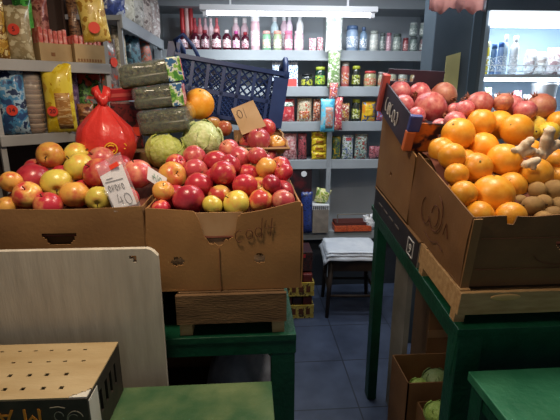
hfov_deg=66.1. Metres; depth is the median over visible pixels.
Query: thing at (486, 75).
shelf
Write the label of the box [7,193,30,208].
apple
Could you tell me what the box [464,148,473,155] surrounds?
orange
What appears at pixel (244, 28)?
bottle
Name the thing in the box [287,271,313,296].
crate
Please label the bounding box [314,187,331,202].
packet
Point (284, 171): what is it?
apple
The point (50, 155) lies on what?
apple
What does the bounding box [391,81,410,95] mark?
pomegranate
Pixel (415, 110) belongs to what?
pomegranate
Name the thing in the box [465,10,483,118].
trim
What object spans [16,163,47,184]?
apple
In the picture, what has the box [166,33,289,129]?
shopping basket
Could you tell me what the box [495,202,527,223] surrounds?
orange
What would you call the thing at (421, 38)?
jar
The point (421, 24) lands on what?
jar
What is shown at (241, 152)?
apple
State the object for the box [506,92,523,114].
pomegranate
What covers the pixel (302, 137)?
snack packet
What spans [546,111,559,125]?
orange
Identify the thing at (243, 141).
apple
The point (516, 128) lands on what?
orange
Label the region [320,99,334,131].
packet
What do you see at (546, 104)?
pomegranate
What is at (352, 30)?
jar
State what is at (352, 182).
wall shelving
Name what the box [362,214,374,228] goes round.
packet
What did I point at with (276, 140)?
apple
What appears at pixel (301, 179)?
box
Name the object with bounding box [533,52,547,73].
packet
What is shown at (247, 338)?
table
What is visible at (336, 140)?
snack packet
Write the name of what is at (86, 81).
snack bag
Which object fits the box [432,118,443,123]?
pomegranate
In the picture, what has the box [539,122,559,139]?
lemon
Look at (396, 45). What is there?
jar
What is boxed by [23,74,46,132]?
cup sleeve
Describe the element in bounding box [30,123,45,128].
cup
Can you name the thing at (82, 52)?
display box
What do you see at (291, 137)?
snack packet
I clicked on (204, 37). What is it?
bottle
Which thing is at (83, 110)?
snack bag
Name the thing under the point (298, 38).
jar
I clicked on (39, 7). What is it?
snack bag
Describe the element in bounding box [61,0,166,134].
shelf
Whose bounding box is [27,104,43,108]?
cup
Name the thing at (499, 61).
bottle
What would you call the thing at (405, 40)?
jar
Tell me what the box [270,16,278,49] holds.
bottle
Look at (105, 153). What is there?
apple
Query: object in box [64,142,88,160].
apple
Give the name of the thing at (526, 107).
pomegranate
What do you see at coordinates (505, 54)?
bottle
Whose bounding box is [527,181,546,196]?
kiwi
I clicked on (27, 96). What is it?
cup
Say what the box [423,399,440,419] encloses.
cabbage
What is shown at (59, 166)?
apple
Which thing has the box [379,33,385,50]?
jar
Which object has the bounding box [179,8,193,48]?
bottle
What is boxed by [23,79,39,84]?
cup
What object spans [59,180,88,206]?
apple
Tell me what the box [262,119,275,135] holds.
apple
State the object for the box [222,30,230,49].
bottle
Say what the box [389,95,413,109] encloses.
pomegranate
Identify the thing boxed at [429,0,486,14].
bag
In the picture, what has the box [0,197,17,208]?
apple
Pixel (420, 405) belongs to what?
carton
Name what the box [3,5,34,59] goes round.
snack bag
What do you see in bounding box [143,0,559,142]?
wall
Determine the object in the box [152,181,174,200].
apple
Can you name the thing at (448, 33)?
wall
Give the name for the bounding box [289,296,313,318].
crate
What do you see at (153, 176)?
price card
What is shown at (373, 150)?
snack packet
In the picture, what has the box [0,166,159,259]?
carton
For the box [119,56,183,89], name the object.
tray
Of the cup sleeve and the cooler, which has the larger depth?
the cooler
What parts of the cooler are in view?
wire rail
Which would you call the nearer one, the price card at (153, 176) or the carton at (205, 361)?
the price card at (153, 176)
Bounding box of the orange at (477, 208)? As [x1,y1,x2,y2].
[466,201,494,216]
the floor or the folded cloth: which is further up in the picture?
the folded cloth
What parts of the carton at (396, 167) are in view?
panel, panel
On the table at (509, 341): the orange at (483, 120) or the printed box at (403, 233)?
the printed box at (403, 233)
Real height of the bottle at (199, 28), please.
0.226 m
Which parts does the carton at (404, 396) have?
panel, panel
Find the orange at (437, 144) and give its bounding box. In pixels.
[428,137,452,158]
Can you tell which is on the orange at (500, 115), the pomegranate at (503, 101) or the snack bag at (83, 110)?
the pomegranate at (503, 101)
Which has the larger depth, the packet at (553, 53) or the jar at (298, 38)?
the jar at (298, 38)
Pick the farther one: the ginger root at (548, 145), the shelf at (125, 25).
the shelf at (125, 25)
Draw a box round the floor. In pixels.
[293,283,410,419]
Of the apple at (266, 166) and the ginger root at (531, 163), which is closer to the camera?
the ginger root at (531, 163)
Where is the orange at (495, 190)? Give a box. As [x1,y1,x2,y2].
[474,175,515,210]
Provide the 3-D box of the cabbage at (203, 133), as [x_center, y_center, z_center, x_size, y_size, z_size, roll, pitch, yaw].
[-0.306,-0.269,1.621,0.189,0.146,0.151,-7,16,-24]
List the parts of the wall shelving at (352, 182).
panel, kick panel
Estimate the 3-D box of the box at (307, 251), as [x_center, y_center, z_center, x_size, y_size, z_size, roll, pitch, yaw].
[0.124,0.333,3.065,0.190,0.140,0.203,-1,15,-4]
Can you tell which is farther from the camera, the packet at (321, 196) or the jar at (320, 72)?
the packet at (321, 196)
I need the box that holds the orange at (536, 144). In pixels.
[526,140,538,157]
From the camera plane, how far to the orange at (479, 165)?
1.31 m
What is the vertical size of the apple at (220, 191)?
0.070 m
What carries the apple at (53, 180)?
in the carton at (80, 226)
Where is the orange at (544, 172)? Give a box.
[518,158,553,182]
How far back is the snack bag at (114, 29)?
2.11 m
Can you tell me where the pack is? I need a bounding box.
[110,102,144,147]
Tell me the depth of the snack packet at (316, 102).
3.16 m
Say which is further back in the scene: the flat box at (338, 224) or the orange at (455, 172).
the flat box at (338, 224)
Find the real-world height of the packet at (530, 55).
0.159 m
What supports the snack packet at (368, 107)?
on the wall shelving at (352, 182)
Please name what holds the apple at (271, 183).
in the carton at (203, 250)
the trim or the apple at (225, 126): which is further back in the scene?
the trim
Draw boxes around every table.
[99,381,274,419]
[163,288,295,419]
[365,205,559,419]
[467,367,559,419]
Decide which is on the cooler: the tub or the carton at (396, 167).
the tub
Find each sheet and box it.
[386,256,412,404]
[444,52,460,102]
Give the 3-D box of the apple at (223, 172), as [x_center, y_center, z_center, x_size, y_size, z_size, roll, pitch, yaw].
[-0.183,-0.118,1.379,0.084,0.082,0.083,-3,15,-12]
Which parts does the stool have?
leg, leg, seat, leg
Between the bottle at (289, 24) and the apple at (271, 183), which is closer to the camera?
the apple at (271, 183)
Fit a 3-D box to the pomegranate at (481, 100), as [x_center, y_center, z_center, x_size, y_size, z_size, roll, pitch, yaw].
[0.728,-0.382,1.577,0.100,0.101,0.099,-7,16,-24]
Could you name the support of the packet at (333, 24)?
hanging from the wall shelving at (352, 182)
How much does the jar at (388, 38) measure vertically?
0.128 m
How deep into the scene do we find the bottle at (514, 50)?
2.81 m
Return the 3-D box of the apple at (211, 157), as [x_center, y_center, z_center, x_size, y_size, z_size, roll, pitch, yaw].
[-0.221,-0.163,1.497,0.094,0.089,0.089,1,15,4]
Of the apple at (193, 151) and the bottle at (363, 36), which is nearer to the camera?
the apple at (193, 151)
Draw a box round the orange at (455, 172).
[444,163,468,184]
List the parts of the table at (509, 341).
leg, leg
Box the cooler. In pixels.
[478,10,559,148]
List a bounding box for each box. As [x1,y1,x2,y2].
[31,26,72,61]
[67,35,105,63]
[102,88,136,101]
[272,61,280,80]
[288,61,297,85]
[290,169,311,200]
[303,243,312,270]
[309,38,315,49]
[317,37,322,49]
[332,213,371,231]
[374,186,422,267]
[410,287,447,353]
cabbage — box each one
[145,134,185,167]
[179,119,223,153]
[409,377,425,382]
[421,367,443,381]
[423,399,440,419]
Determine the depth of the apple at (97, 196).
1.27 m
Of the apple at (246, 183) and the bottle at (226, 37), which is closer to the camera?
the apple at (246, 183)
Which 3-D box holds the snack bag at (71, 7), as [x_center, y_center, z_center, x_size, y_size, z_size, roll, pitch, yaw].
[-0.933,-0.814,1.955,0.051,0.302,0.056,-4,15,-13]
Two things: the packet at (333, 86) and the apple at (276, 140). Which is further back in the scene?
the packet at (333, 86)
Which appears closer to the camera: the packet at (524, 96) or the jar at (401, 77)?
the packet at (524, 96)
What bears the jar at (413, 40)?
on the wall shelving at (352, 182)
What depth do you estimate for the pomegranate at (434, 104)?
1.64 m
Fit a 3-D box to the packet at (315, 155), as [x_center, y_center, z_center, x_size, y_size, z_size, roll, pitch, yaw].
[0.297,-0.415,3.261,0.122,0.063,0.057,-3,15,-9]
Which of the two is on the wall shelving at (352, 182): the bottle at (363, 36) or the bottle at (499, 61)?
the bottle at (363, 36)
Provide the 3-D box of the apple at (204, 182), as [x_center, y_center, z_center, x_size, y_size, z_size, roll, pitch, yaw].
[-0.260,-0.080,1.381,0.092,0.083,0.090,-5,16,-18]
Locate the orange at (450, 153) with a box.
[438,143,465,167]
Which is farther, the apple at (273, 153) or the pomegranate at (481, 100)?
the apple at (273, 153)
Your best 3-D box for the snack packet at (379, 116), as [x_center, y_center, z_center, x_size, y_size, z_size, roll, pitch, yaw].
[0.759,-0.733,3.221,0.062,0.136,0.062,-13,20,-40]
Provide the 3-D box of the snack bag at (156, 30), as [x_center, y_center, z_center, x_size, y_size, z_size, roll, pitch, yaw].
[-0.798,-1.210,2.711,0.065,0.243,0.100,7,17,25]
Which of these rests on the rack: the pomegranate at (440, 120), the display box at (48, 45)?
the display box at (48, 45)
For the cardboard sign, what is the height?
0.136 m
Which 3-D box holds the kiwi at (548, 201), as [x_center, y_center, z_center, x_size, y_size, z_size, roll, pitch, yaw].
[0.787,-0.020,1.283,0.054,0.054,0.058,12,19,39]
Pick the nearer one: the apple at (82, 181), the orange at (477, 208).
the orange at (477, 208)
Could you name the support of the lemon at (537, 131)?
in the carton at (484, 250)
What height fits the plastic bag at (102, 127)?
0.284 m
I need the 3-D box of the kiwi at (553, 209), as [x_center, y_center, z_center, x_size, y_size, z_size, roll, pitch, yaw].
[0.794,0.015,1.249,0.056,0.052,0.053,4,15,14]
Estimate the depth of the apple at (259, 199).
1.30 m
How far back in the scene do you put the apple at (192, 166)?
1.42 m
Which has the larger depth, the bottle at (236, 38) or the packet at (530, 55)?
the bottle at (236, 38)
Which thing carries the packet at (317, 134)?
on the packet at (315, 141)
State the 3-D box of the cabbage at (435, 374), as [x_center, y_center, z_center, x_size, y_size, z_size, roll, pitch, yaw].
[0.659,0.743,1.842,0.136,0.127,0.123,2,15,9]
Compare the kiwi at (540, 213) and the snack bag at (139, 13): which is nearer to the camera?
the kiwi at (540, 213)
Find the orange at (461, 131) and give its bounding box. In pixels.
[441,118,475,147]
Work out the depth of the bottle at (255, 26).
2.99 m
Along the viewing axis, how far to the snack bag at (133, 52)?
2.30 m
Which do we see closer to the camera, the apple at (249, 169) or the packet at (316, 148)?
the apple at (249, 169)
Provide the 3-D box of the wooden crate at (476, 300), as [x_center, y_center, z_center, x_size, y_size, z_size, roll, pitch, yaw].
[0.778,0.213,1.359,0.580,0.147,0.308,-1,15,-4]
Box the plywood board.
[0,247,168,387]
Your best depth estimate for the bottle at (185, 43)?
2.97 m
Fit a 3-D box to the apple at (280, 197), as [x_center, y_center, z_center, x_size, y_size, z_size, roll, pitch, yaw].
[0.011,-0.028,1.331,0.074,0.072,0.076,-7,16,-23]
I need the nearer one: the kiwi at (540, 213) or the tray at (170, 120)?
the kiwi at (540, 213)
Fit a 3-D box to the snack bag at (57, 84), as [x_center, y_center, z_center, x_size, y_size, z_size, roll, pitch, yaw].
[-0.934,-0.471,1.819,0.121,0.289,0.085,-4,15,-14]
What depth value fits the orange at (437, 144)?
1.40 m
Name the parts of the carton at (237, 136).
panel, panel, panel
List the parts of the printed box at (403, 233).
printed frame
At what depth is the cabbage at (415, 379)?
1.82 m
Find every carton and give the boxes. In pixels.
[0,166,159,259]
[132,141,267,367]
[145,178,302,291]
[234,130,290,150]
[312,201,328,232]
[376,117,435,224]
[387,353,445,419]
[408,152,559,287]
[415,401,427,419]
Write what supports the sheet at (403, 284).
on the floor
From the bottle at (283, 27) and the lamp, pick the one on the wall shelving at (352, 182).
the bottle at (283, 27)
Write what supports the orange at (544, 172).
in the carton at (484, 250)
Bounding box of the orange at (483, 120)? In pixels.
[467,109,496,133]
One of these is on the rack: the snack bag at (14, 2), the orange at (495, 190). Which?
the snack bag at (14, 2)
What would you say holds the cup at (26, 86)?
on the cup sleeve
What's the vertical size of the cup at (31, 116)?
0.019 m
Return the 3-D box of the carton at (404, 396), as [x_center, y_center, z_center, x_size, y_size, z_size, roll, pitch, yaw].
[0.648,0.860,1.852,0.300,0.421,0.195,-1,15,-4]
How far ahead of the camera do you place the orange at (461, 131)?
1.41 m
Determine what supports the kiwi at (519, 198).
in the carton at (484, 250)
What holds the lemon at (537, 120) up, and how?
on the lemon at (543, 126)
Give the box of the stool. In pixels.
[321,261,371,317]
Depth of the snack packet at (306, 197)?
3.28 m
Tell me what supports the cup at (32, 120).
on the cup sleeve
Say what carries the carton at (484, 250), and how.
on the wooden crate at (476, 300)
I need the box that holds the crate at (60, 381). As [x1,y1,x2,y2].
[0,342,122,419]
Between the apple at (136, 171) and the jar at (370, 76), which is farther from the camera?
the jar at (370, 76)
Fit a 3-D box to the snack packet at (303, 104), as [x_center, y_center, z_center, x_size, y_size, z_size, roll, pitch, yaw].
[0.180,-0.740,3.176,0.110,0.173,0.057,1,15,2]
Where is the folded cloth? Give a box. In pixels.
[319,237,372,265]
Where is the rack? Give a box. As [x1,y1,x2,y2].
[0,0,111,197]
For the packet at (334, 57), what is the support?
hanging from the wall shelving at (352, 182)
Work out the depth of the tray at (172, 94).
1.55 m
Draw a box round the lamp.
[199,0,377,18]
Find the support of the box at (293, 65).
on the wall shelving at (352, 182)
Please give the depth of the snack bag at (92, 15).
1.66 m
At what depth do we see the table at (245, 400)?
1.14 m
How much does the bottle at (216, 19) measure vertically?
0.228 m
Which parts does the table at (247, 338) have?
leg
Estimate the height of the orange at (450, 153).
0.082 m
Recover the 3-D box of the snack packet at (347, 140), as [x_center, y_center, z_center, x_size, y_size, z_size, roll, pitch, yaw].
[0.515,-0.479,3.271,0.071,0.184,0.073,11,19,35]
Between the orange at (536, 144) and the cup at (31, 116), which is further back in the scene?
the cup at (31, 116)
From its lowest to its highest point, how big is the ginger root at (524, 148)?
0.068 m
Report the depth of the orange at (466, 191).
1.24 m
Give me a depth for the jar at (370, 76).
3.13 m
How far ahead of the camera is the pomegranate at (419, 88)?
1.74 m
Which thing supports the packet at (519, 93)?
on the cooler
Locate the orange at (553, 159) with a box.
[546,149,559,166]
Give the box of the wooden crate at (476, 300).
[418,243,559,321]
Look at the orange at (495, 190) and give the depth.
1.25 m
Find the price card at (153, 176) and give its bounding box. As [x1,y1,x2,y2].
[147,166,166,183]
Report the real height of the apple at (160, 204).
0.056 m
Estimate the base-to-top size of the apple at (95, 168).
0.090 m
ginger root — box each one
[510,137,535,157]
[521,157,540,169]
[531,126,559,159]
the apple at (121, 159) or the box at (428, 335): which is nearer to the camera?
the apple at (121, 159)
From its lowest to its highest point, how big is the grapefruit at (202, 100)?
0.122 m
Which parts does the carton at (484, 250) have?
panel, panel, panel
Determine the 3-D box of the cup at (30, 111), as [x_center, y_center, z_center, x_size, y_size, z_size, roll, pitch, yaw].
[-1.037,-0.416,1.817,0.076,0.019,0.075,-1,15,-4]
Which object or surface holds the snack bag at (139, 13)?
on the shelf at (125, 25)
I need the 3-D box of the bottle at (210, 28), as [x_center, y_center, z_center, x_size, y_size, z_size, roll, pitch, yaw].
[-0.494,-1.254,3.084,0.041,0.227,0.040,0,15,-1]
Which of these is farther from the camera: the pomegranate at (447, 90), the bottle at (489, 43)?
the bottle at (489, 43)
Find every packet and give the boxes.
[282,99,294,121]
[283,133,296,159]
[297,98,311,121]
[298,133,306,159]
[301,191,312,232]
[311,131,326,137]
[311,137,326,144]
[311,144,326,151]
[311,151,325,158]
[313,99,320,121]
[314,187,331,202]
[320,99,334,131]
[325,17,342,51]
[327,51,340,87]
[329,83,337,98]
[331,136,340,158]
[334,97,342,129]
[341,135,353,158]
[342,103,349,120]
[354,134,367,158]
[361,101,375,120]
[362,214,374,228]
[368,146,379,158]
[376,112,382,120]
[485,87,491,95]
[513,90,521,97]
[522,94,531,99]
[523,50,536,73]
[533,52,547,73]
[544,48,559,73]
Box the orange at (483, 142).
[467,132,498,154]
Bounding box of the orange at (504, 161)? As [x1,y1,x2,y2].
[487,144,522,174]
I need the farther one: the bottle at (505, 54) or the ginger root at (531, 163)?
the bottle at (505, 54)
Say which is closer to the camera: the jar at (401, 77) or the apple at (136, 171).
the apple at (136, 171)
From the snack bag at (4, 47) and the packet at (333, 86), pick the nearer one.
the snack bag at (4, 47)
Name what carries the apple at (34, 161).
on the carton at (80, 226)
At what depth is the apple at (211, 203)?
1.27 m
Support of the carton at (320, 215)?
on the wall shelving at (352, 182)
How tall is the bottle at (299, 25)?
0.276 m
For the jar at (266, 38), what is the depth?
3.01 m
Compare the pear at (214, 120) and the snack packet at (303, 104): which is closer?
the pear at (214, 120)
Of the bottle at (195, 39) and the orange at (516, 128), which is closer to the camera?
the orange at (516, 128)
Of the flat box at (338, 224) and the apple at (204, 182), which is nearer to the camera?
the apple at (204, 182)
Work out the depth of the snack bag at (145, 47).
2.55 m
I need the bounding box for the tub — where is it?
[531,83,558,119]
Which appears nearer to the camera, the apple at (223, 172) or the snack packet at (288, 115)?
the apple at (223, 172)
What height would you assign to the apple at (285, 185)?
0.084 m
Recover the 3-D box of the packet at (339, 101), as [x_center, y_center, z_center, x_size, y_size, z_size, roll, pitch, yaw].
[0.420,-0.691,3.083,0.058,0.236,0.046,-2,15,-6]
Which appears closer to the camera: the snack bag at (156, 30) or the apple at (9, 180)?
the apple at (9, 180)
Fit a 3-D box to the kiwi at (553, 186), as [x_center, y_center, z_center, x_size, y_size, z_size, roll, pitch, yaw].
[0.843,-0.059,1.317,0.069,0.067,0.074,-6,16,-20]
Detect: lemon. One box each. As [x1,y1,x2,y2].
[531,116,545,126]
[532,124,540,139]
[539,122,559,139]
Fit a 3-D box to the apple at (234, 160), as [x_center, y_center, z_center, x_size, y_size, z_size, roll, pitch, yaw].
[-0.167,-0.154,1.442,0.070,0.067,0.072,-4,16,-15]
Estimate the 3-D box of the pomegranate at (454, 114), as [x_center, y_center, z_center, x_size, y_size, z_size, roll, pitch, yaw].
[0.617,-0.315,1.519,0.078,0.082,0.076,6,16,21]
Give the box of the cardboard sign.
[231,100,265,134]
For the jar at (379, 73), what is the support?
on the wall shelving at (352, 182)
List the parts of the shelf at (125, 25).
panel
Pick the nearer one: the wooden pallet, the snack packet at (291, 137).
the wooden pallet
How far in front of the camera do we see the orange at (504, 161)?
1.35 m
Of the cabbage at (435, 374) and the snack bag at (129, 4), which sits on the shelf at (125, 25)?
the snack bag at (129, 4)
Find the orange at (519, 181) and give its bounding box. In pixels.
[501,172,528,194]
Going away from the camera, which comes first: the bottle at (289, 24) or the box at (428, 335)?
the box at (428, 335)
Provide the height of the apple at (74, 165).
0.088 m
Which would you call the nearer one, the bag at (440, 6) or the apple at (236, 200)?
the apple at (236, 200)
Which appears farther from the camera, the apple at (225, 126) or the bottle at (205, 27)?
the bottle at (205, 27)
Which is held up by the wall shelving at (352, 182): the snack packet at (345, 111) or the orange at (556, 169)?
the snack packet at (345, 111)
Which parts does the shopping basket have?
handle, handle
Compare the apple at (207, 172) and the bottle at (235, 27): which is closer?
the apple at (207, 172)
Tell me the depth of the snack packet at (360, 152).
3.26 m
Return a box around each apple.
[0,171,23,191]
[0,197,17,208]
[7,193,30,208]
[11,181,42,207]
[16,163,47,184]
[24,159,41,165]
[32,192,63,208]
[35,142,64,168]
[39,169,72,194]
[52,165,62,169]
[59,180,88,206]
[63,153,90,179]
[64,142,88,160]
[76,180,91,188]
[82,158,110,186]
[85,186,111,208]
[88,147,114,161]
[109,155,130,166]
[110,187,139,206]
[123,160,151,188]
[151,200,170,208]
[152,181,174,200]
[158,161,185,185]
[166,154,185,166]
[167,185,181,209]
[172,185,204,212]
[182,145,205,161]
[184,159,207,177]
[184,171,213,196]
[202,195,222,211]
[203,150,225,168]
[205,168,216,185]
[208,184,230,203]
[210,160,235,185]
[219,139,238,153]
[220,154,240,172]
[223,190,248,212]
[229,146,249,164]
[232,174,257,196]
[236,164,259,177]
[238,135,247,144]
[247,128,270,147]
[247,146,266,163]
[249,189,271,210]
[255,177,264,189]
[256,157,276,177]
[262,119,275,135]
[262,174,280,192]
[267,150,277,158]
[269,135,284,155]
[271,180,293,195]
[272,189,294,206]
[273,156,290,174]
[274,163,292,180]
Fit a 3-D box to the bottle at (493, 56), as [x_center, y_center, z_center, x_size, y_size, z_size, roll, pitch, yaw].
[1.400,-0.989,2.825,0.038,0.192,0.036,-1,15,-4]
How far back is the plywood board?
1.19 m
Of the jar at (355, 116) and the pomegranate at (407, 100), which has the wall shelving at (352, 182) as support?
the jar at (355, 116)
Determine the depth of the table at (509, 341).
1.27 m
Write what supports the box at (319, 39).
on the wall shelving at (352, 182)
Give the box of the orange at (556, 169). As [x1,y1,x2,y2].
[553,167,559,179]
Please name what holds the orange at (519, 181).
in the carton at (484, 250)
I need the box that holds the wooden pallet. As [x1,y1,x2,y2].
[175,288,286,335]
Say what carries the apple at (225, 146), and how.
in the carton at (203, 250)
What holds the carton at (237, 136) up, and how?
on the carton at (205, 361)
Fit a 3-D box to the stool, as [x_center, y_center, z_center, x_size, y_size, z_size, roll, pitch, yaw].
[0.500,0.503,3.139,0.366,0.446,0.346,0,15,0]
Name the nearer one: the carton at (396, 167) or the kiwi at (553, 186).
the kiwi at (553, 186)
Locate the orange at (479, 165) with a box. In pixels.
[463,153,493,181]
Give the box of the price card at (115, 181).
[100,161,136,206]
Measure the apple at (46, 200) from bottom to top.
0.080 m
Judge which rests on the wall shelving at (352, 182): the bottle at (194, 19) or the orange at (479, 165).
the bottle at (194, 19)
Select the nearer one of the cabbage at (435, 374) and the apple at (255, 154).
the apple at (255, 154)
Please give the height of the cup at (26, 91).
0.019 m
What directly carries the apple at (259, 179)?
in the carton at (203, 250)
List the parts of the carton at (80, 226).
panel, panel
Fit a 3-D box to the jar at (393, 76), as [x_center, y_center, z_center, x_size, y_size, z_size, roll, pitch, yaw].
[0.823,-0.963,3.175,0.070,0.107,0.069,-1,15,-5]
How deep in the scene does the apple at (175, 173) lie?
1.38 m
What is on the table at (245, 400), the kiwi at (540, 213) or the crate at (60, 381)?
the crate at (60, 381)
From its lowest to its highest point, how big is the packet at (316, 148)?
0.063 m
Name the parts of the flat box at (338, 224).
box lid, wire handle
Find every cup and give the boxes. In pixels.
[23,74,38,79]
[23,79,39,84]
[24,84,40,89]
[25,90,40,93]
[25,95,41,98]
[26,99,42,103]
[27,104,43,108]
[27,109,43,113]
[28,114,44,118]
[29,118,44,123]
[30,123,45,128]
[31,128,46,132]
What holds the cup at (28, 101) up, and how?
on the cup sleeve
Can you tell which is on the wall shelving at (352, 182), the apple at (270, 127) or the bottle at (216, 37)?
the bottle at (216, 37)
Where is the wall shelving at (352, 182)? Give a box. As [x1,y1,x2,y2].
[151,0,425,286]
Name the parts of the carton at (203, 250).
panel, panel, panel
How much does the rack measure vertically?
2.000 m
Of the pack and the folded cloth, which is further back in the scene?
the folded cloth
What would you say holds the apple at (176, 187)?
in the carton at (203, 250)
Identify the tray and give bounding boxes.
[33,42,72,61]
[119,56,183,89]
[134,82,186,110]
[139,106,192,135]
[376,68,447,150]
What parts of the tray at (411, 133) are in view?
corner post, panel, corner post, panel, panel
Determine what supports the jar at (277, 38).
on the wall shelving at (352, 182)
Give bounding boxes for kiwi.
[515,195,525,203]
[521,196,544,215]
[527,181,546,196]
[534,211,551,215]
[537,194,553,209]
[544,180,559,198]
[544,206,559,213]
[553,197,559,207]
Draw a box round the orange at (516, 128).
[499,114,534,144]
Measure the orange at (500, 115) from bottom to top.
0.106 m
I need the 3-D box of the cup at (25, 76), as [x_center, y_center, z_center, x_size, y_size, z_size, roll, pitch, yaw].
[-1.037,-0.550,1.781,0.076,0.019,0.075,-1,15,-4]
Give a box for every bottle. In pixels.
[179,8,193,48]
[180,30,187,48]
[190,30,199,48]
[193,18,197,33]
[197,18,202,48]
[201,30,209,48]
[203,18,207,34]
[208,18,213,48]
[212,29,220,49]
[214,18,219,33]
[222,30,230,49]
[232,18,239,49]
[232,31,239,49]
[241,18,248,49]
[241,32,248,49]
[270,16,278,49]
[280,16,286,49]
[287,16,292,35]
[296,16,303,35]
[340,62,349,85]
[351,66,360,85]
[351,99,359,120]
[359,27,366,50]
[485,42,490,73]
[488,44,497,73]
[495,42,504,73]
[501,35,508,73]
[507,36,518,73]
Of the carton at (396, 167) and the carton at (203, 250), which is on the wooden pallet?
the carton at (203, 250)
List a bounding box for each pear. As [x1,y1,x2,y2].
[208,117,219,127]
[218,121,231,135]
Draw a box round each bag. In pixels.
[0,0,10,58]
[0,70,31,134]
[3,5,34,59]
[12,0,33,42]
[31,0,49,29]
[40,63,77,132]
[65,0,80,35]
[71,73,79,125]
[75,0,111,42]
[75,85,137,159]
[76,103,93,124]
[77,73,101,107]
[100,38,118,88]
[103,0,124,15]
[110,25,127,87]
[124,34,140,88]
[125,0,134,21]
[134,0,143,27]
[139,38,153,86]
[142,0,152,32]
[150,0,160,37]
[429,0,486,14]
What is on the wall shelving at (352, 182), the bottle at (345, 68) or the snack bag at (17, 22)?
the bottle at (345, 68)
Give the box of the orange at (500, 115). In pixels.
[492,110,510,139]
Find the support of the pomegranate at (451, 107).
in the tray at (411, 133)
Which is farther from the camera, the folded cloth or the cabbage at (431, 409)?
the folded cloth
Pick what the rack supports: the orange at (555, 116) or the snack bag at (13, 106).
the snack bag at (13, 106)
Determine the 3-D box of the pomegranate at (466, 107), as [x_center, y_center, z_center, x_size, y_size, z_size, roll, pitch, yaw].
[0.661,-0.365,1.536,0.066,0.075,0.067,7,17,25]
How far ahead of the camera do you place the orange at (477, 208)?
1.22 m
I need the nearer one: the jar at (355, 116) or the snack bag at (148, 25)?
the snack bag at (148, 25)
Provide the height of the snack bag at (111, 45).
0.277 m
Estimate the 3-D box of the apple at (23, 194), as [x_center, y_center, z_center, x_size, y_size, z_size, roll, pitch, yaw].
[-0.752,-0.046,1.281,0.082,0.077,0.078,-11,19,-36]
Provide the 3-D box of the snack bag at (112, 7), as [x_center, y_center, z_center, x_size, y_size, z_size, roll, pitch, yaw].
[-0.767,-0.950,1.973,0.073,0.119,0.140,7,17,25]
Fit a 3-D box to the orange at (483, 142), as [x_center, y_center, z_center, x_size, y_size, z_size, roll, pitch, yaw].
[0.692,-0.211,1.472,0.108,0.109,0.106,-12,19,-37]
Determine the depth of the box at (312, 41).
3.05 m
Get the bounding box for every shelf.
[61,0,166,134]
[484,74,559,77]
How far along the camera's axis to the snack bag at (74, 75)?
1.96 m
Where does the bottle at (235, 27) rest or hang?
on the wall shelving at (352, 182)
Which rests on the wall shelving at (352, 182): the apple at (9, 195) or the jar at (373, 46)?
the jar at (373, 46)
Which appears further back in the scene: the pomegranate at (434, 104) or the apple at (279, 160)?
the pomegranate at (434, 104)
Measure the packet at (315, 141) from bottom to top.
0.063 m
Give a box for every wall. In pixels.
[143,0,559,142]
[408,0,488,342]
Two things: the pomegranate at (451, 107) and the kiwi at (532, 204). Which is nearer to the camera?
the kiwi at (532, 204)
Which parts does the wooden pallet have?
deck frame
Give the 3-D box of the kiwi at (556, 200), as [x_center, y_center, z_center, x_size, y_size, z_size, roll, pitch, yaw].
[0.839,-0.010,1.282,0.061,0.060,0.064,-4,15,-14]
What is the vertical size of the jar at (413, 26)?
0.090 m
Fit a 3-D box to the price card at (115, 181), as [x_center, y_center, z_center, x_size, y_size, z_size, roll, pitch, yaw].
[-0.471,-0.082,1.247,0.129,0.162,0.065,13,20,39]
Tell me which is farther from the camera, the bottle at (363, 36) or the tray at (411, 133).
the bottle at (363, 36)
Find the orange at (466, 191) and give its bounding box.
[451,180,477,206]
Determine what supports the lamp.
hanging from the ceiling
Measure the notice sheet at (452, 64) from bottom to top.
0.261 m
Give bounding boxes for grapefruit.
[177,101,195,118]
[186,88,213,119]
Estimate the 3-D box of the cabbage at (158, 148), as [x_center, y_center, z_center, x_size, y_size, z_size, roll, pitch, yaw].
[-0.423,-0.189,1.609,0.154,0.199,0.160,-11,18,-35]
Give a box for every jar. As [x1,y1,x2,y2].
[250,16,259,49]
[262,31,270,49]
[273,31,281,49]
[284,31,292,49]
[294,30,303,49]
[301,74,312,85]
[315,67,325,85]
[345,25,357,49]
[364,71,375,85]
[369,31,377,50]
[377,72,384,85]
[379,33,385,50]
[386,33,391,50]
[390,74,396,80]
[392,34,401,50]
[397,74,407,80]
[402,38,408,50]
[409,23,417,36]
[409,37,417,50]
[419,23,423,36]
[419,37,422,50]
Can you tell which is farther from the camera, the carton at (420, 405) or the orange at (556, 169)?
the carton at (420, 405)
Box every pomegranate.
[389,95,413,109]
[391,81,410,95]
[409,107,425,122]
[410,82,430,101]
[414,91,447,120]
[431,82,457,105]
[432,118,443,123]
[443,111,465,123]
[446,103,457,113]
[455,98,474,117]
[462,91,493,110]
[493,92,513,110]
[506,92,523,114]
[513,98,537,118]
[529,92,556,118]
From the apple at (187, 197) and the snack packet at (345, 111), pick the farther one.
the snack packet at (345, 111)
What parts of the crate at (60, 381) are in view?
panel, panel, panel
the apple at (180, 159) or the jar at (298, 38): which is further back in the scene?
the jar at (298, 38)

